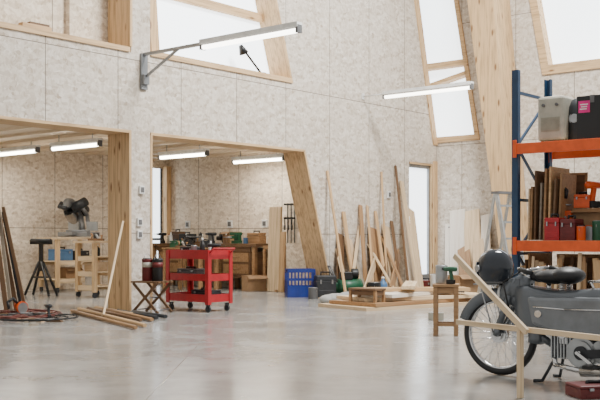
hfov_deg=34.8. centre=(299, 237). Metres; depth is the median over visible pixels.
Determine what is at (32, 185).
wall
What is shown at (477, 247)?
sheet
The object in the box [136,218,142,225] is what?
wall socket
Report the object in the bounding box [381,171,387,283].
wooden board
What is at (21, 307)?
saw
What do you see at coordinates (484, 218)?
sheet
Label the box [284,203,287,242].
clamp
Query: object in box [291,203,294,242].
clamp
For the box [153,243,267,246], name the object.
countertop
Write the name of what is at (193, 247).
tin
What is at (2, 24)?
trim
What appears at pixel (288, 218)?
clamp
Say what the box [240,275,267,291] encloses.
cardboard box
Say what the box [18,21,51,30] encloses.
wood offcut
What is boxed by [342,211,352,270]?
wooden board
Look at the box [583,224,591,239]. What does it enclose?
tin
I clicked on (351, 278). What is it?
air compressor
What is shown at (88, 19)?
wall
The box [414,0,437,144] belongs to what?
trim
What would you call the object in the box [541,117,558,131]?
grille
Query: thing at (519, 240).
shelf
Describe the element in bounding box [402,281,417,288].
plywood sheet
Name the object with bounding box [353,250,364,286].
wooden board
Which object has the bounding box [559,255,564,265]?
board
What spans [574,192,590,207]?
toolbox
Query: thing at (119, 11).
trim
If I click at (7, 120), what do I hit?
trim
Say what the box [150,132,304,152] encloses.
trim
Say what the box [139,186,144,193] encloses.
wall socket
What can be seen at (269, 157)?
lamp
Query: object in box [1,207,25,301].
wooden plank
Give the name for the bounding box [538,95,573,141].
appliance
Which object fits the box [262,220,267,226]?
wall socket
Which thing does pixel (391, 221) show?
wooden board
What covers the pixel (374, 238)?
wooden board
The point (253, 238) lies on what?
toolbox
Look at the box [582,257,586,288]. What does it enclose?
board
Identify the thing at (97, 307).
pole
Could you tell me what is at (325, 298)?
cloth sack
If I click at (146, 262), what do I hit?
tin
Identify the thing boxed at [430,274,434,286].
bucket
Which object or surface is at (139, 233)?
wall socket
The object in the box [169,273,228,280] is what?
tray
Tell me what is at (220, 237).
saw
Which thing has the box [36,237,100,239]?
countertop
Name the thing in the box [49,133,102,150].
lamp
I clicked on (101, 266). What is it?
wooden tray
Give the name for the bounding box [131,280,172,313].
folding stool
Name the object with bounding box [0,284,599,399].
floor
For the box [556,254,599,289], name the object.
sheet
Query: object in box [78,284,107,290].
shelf
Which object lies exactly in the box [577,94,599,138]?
case
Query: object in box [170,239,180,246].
toolbox
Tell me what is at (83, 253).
toolbox
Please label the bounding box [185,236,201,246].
drill
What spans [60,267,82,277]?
cardboard box
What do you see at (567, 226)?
toolbox
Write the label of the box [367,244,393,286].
wooden board
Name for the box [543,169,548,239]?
plywood board
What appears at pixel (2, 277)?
bar
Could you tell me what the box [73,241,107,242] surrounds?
countertop
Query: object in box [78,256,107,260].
shelf
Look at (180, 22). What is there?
window
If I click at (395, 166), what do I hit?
wooden board
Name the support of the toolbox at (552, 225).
on the rack at (577, 148)
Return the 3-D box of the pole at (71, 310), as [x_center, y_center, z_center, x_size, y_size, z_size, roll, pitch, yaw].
[-2.532,1.022,12.160,0.052,0.052,2.806,0,0,-28]
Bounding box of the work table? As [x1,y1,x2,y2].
[162,247,217,289]
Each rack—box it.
[263,245,285,291]
[512,70,599,325]
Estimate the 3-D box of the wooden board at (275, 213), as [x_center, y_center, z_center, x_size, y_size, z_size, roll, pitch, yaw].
[-0.495,0.218,18.762,0.320,1.663,0.110,0,0,40]
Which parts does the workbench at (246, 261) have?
leg, drawer, drawer, leg, drawer, leg, drawer, drawer, leg, leg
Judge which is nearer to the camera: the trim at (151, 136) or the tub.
the tub
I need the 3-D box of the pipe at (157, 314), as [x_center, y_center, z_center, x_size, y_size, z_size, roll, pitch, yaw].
[-2.030,1.018,12.824,0.049,0.062,1.022,0,0,-35]
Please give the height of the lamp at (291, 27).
0.560 m
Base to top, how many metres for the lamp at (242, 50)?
0.437 m
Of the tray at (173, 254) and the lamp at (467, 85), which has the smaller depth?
the tray at (173, 254)
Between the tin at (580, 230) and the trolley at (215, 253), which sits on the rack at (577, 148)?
the tin at (580, 230)
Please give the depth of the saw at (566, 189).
10.96 m
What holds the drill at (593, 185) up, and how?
on the cardboard box at (588, 215)
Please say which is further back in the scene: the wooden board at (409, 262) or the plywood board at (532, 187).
the wooden board at (409, 262)
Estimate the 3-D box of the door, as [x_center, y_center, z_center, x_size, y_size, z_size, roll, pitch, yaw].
[2.432,-0.230,19.715,0.112,2.560,0.860,0,0,40]
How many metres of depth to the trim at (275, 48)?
16.43 m
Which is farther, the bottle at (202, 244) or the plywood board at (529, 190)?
the bottle at (202, 244)
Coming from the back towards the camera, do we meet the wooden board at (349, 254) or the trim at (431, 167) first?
the trim at (431, 167)
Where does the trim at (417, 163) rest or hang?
attached to the wall at (344, 50)
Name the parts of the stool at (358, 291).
leg, seat, leg, leg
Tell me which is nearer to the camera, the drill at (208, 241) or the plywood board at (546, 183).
the plywood board at (546, 183)
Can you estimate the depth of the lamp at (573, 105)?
10.75 m
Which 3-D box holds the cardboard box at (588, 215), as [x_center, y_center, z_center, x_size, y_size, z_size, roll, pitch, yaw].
[3.342,-0.157,10.977,0.340,0.367,0.360,0,0,40]
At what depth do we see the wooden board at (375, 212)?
18.12 m
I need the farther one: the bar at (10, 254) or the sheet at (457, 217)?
the sheet at (457, 217)
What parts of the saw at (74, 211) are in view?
blade, motor, arm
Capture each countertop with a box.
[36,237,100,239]
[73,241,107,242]
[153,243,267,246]
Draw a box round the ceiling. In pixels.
[0,124,269,160]
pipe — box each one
[117,309,158,318]
[132,310,167,317]
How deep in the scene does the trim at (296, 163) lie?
17.16 m
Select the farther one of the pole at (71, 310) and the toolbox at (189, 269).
the toolbox at (189, 269)
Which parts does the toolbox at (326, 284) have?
lid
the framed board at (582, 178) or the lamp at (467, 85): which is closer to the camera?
the framed board at (582, 178)
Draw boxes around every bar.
[0,210,13,310]
[0,248,8,309]
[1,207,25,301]
[1,215,16,310]
[2,213,21,301]
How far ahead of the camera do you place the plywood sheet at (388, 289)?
14.81 m
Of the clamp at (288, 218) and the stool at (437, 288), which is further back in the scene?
the clamp at (288, 218)
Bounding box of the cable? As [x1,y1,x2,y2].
[0,308,61,318]
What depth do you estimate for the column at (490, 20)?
18.58 m
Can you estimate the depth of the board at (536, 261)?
11.06 m
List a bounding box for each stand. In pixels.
[24,239,57,296]
[453,253,599,397]
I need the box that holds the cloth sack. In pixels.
[319,292,348,302]
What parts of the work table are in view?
leg, leg, leg, leg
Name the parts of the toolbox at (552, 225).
lid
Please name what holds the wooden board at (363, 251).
on the floor
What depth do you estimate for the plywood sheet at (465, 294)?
14.54 m
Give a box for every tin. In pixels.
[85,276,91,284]
[142,255,151,280]
[152,254,162,280]
[191,245,196,249]
[243,238,247,243]
[308,287,317,298]
[435,265,447,283]
[576,226,585,239]
[592,220,599,239]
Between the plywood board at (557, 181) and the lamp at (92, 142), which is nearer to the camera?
the plywood board at (557, 181)
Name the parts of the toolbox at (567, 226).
lid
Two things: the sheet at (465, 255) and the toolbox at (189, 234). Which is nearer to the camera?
the sheet at (465, 255)
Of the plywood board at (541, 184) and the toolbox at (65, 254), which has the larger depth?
the toolbox at (65, 254)
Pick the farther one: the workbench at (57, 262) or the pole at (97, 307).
the workbench at (57, 262)
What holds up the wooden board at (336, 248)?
on the floor
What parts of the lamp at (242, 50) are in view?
lamp shade, arm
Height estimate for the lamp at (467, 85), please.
0.156 m
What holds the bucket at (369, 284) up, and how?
on the floor
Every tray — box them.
[81,261,107,270]
[169,249,229,258]
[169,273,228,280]
[169,291,228,302]
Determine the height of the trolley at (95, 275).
1.000 m
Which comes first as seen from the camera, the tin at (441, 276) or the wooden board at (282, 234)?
the tin at (441, 276)
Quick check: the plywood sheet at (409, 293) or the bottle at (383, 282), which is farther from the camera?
the bottle at (383, 282)
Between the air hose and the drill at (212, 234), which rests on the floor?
the air hose
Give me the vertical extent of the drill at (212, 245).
0.188 m
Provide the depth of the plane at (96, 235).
17.00 m
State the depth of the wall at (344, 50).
16.62 m
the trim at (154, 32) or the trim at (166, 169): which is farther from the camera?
the trim at (166, 169)
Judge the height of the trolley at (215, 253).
0.913 m
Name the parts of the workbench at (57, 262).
leg, leg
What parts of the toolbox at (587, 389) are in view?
lid, handle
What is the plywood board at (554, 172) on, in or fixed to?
on the rack at (577, 148)
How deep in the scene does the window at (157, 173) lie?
21.64 m
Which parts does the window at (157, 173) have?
frame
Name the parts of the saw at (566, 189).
handle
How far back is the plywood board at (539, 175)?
11.07 m
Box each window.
[153,168,161,257]
[157,0,268,73]
[419,0,479,142]
[529,0,599,74]
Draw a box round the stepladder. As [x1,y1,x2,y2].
[477,191,524,292]
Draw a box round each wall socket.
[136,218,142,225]
[136,230,142,238]
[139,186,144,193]
[185,221,190,227]
[227,220,232,227]
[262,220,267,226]
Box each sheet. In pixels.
[318,301,493,310]
[329,298,470,306]
[336,292,477,301]
[354,291,444,297]
[367,287,469,291]
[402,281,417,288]
[445,223,449,274]
[450,209,464,274]
[457,246,470,274]
[464,209,479,268]
[472,224,483,272]
[481,214,491,287]
[528,253,551,267]
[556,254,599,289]
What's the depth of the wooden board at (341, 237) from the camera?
17.45 m
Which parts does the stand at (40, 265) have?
leg, leg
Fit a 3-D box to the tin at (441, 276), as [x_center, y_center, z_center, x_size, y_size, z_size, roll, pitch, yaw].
[1.539,0.394,10.408,0.132,0.200,0.132,0,0,-34]
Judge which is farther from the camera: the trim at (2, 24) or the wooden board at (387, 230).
the wooden board at (387, 230)
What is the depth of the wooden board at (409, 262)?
18.78 m
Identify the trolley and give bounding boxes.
[73,241,107,297]
[166,248,234,311]
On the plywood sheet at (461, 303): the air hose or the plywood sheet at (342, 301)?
the plywood sheet at (342, 301)
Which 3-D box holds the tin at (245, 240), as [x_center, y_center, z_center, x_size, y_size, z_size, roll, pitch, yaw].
[-1.103,0.054,19.430,0.102,0.120,0.102,0,0,13]
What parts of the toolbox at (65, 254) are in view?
lid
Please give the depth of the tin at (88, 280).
16.97 m
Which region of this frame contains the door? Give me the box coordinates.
[409,164,429,279]
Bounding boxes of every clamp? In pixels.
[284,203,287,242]
[287,203,291,242]
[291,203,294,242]
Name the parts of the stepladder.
leg, leg, rail, rail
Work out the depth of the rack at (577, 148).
10.98 m
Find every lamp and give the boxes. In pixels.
[0,141,39,155]
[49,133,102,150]
[140,21,301,89]
[158,145,209,159]
[231,151,284,163]
[239,45,264,72]
[362,81,473,99]
[568,98,576,139]
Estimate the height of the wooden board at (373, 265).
0.852 m
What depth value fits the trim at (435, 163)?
20.07 m
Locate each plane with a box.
[88,233,103,240]
[175,240,187,247]
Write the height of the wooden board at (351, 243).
1.074 m
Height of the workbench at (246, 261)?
0.935 m
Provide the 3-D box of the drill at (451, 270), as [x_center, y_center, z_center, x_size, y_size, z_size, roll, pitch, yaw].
[1.580,0.400,10.318,0.260,0.188,0.055,0,0,42]
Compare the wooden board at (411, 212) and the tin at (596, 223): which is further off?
the wooden board at (411, 212)
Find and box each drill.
[44,304,51,317]
[156,233,166,242]
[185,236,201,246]
[200,239,209,247]
[205,232,216,242]
[207,243,220,249]
[442,267,456,283]
[584,181,599,207]
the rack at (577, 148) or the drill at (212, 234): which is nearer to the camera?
the rack at (577, 148)
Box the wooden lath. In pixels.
[102,221,123,316]
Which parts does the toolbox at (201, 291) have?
lid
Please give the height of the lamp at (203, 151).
0.256 m
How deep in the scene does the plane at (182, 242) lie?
18.86 m
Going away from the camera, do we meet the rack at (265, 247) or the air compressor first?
the air compressor
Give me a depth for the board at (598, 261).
10.44 m
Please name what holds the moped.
on the floor
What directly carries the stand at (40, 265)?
on the floor
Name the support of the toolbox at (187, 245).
on the trolley at (215, 253)
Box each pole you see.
[70,309,137,328]
[77,307,146,326]
[86,307,141,320]
[94,306,132,312]
[102,307,153,320]
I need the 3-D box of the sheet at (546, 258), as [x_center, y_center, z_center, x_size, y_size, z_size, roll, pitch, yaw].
[2.831,0.613,11.272,0.020,0.870,0.600,0,0,40]
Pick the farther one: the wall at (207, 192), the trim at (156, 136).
the wall at (207, 192)
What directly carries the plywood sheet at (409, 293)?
on the plywood sheet at (465, 294)
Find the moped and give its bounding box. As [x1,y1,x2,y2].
[460,265,599,381]
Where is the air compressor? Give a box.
[327,265,362,292]
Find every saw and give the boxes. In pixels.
[6,297,31,313]
[57,197,99,236]
[216,232,222,242]
[564,187,571,204]
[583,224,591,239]
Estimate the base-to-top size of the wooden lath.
1.297 m
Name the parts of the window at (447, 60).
frame, frame, frame, frame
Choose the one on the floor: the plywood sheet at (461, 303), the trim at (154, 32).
the plywood sheet at (461, 303)
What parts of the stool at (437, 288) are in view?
leg, leg, seat, leg, leg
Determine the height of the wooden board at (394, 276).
0.838 m
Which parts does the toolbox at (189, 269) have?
lid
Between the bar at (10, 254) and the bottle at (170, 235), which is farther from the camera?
the bottle at (170, 235)
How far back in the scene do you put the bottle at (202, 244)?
13.86 m
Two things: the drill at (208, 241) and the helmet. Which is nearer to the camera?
the helmet
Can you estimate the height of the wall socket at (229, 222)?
0.160 m
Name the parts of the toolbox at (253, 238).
lid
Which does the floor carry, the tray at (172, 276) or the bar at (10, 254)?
the bar at (10, 254)
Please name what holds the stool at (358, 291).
on the plywood sheet at (461, 303)
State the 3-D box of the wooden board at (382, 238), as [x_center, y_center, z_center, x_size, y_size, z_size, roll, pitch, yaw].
[1.770,0.501,18.116,0.080,1.092,1.011,0,0,-23]
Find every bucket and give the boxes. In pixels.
[367,282,380,286]
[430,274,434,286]
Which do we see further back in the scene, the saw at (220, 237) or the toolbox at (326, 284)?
the saw at (220, 237)
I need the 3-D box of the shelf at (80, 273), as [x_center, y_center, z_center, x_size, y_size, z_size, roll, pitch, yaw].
[-3.631,0.632,17.031,0.530,0.085,0.490,0,0,40]
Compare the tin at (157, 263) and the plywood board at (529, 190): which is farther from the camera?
the tin at (157, 263)
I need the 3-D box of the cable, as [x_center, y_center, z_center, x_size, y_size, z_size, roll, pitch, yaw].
[-3.870,1.023,12.883,1.296,0.060,1.445,0,0,-27]
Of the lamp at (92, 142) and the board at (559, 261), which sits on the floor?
the board at (559, 261)
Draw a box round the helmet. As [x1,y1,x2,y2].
[474,249,513,283]
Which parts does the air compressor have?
handle, motor, tank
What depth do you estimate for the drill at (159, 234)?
21.19 m
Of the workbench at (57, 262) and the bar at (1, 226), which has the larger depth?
the workbench at (57, 262)
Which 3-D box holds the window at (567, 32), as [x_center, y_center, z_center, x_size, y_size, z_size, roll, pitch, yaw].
[6.291,-5.060,17.442,5.288,3.780,0.260,0,0,40]
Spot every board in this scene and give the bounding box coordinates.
[267,207,282,291]
[278,232,285,291]
[326,170,346,291]
[335,248,344,271]
[337,233,343,278]
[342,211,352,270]
[344,237,359,278]
[352,226,359,267]
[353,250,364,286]
[358,204,366,281]
[364,258,376,286]
[366,205,373,281]
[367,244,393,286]
[370,227,381,281]
[374,211,387,286]
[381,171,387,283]
[381,236,402,285]
[381,260,387,276]
[382,224,397,286]
[389,249,400,286]
[390,220,401,286]
[394,165,408,280]
[399,180,419,286]
[401,202,413,280]
[408,208,423,286]
[528,189,530,239]
[530,186,534,239]
[531,256,534,271]
[534,171,544,239]
[535,260,538,285]
[539,183,543,239]
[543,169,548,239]
[548,167,569,217]
[553,179,559,217]
[557,258,562,288]
[559,173,576,217]
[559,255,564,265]
[570,172,587,194]
[570,256,573,266]
[576,253,581,289]
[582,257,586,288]
[592,258,599,287]
[594,260,599,286]
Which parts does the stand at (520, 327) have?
leg, rail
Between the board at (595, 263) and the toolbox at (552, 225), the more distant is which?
the toolbox at (552, 225)
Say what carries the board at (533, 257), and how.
on the floor
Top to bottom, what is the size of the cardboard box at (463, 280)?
0.412 m
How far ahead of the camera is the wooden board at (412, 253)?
18.69 m
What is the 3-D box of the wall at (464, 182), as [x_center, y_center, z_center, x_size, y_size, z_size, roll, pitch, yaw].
[4.726,-2.950,18.854,9.500,8.000,0.350,0,0,40]
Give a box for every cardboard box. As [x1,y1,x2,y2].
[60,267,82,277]
[220,232,242,242]
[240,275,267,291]
[448,275,477,292]
[571,208,599,224]
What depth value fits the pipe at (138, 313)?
12.54 m
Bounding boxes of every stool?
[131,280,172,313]
[348,287,385,302]
[432,283,458,335]
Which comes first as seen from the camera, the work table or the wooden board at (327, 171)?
the wooden board at (327, 171)
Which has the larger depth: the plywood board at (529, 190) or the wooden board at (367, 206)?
the wooden board at (367, 206)
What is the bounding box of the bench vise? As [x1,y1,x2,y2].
[223,232,241,243]
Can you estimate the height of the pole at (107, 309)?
0.056 m
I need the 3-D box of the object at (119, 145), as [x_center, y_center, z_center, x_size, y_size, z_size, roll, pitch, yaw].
[-2.620,-0.250,13.902,0.480,2.600,0.040,0,0,40]
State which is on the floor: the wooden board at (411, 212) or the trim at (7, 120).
the wooden board at (411, 212)
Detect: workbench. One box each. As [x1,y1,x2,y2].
[36,237,100,292]
[153,243,267,288]
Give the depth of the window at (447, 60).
20.16 m
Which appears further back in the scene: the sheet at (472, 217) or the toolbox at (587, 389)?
the sheet at (472, 217)
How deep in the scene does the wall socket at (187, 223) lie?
21.32 m
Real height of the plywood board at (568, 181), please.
0.760 m
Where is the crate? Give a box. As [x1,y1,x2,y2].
[285,268,315,297]
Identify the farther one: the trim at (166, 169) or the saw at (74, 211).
the trim at (166, 169)
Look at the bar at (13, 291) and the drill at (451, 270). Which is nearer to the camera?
the drill at (451, 270)
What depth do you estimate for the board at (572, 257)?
10.93 m
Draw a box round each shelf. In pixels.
[41,277,84,283]
[44,260,91,264]
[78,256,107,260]
[78,271,107,276]
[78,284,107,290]
[519,240,599,240]
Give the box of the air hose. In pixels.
[0,313,78,321]
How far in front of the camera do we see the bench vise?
19.53 m
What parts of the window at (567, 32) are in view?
frame, frame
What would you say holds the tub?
on the floor
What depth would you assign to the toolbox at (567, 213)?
10.98 m
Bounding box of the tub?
[428,312,443,320]
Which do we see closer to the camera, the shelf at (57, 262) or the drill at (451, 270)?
the drill at (451, 270)
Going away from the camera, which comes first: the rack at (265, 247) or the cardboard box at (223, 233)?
the rack at (265, 247)
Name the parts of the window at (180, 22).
frame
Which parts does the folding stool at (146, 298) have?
leg, leg, seat, rod, leg, leg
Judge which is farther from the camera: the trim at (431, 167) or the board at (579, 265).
the trim at (431, 167)
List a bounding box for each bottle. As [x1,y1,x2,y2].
[169,232,172,242]
[200,238,204,249]
[380,277,386,286]
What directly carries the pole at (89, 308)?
on the floor
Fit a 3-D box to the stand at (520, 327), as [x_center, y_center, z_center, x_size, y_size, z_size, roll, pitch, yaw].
[1.529,0.580,6.144,0.066,0.941,1.611,0,0,-32]
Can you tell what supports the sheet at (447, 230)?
on the floor
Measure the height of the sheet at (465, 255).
1.202 m
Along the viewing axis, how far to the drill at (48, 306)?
12.52 m
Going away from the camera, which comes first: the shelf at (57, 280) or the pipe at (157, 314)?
the pipe at (157, 314)
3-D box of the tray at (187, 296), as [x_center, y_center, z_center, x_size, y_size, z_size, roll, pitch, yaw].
[-1.467,0.855,13.900,0.852,0.110,0.472,0,0,40]
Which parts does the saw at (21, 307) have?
handle, blade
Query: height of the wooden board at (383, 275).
0.959 m
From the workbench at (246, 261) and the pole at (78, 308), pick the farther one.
the workbench at (246, 261)
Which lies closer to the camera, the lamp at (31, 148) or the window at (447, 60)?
the lamp at (31, 148)
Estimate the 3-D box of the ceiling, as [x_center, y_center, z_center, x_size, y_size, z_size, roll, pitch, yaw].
[-5.197,-1.812,15.291,5.290,0.175,12.800,0,0,40]
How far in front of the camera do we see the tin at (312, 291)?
16.43 m
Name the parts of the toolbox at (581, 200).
lid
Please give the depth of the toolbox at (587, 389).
6.26 m
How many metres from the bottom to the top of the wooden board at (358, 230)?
1.284 m
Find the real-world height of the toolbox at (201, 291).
0.159 m
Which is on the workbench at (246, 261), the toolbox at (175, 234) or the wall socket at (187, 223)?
the toolbox at (175, 234)
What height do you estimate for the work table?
0.860 m
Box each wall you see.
[0,0,107,41]
[0,0,436,309]
[0,146,166,291]
[167,152,309,286]
[437,0,599,287]
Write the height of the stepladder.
1.802 m
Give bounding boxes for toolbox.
[48,247,72,260]
[73,249,88,259]
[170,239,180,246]
[172,229,184,240]
[177,266,203,273]
[179,232,196,242]
[180,244,199,249]
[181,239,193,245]
[191,287,220,294]
[247,231,265,243]
[314,271,335,297]
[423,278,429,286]
[544,213,564,239]
[560,215,583,239]
[564,211,572,218]
[565,379,599,399]
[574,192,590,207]
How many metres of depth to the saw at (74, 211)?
19.00 m
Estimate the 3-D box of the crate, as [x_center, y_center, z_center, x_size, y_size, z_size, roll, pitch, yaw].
[0.000,0.800,17.085,0.518,0.500,0.405,0,0,-7]
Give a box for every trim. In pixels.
[0,21,129,51]
[0,116,128,134]
[108,0,131,46]
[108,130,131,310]
[150,0,159,50]
[150,50,292,82]
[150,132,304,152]
[150,135,152,309]
[163,166,170,242]
[255,0,291,77]
[284,150,328,284]
[409,161,431,165]
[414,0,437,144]
[430,164,432,273]
[433,161,437,273]
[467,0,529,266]
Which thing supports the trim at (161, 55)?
attached to the wall at (344, 50)
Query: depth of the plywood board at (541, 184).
11.05 m
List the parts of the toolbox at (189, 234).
lid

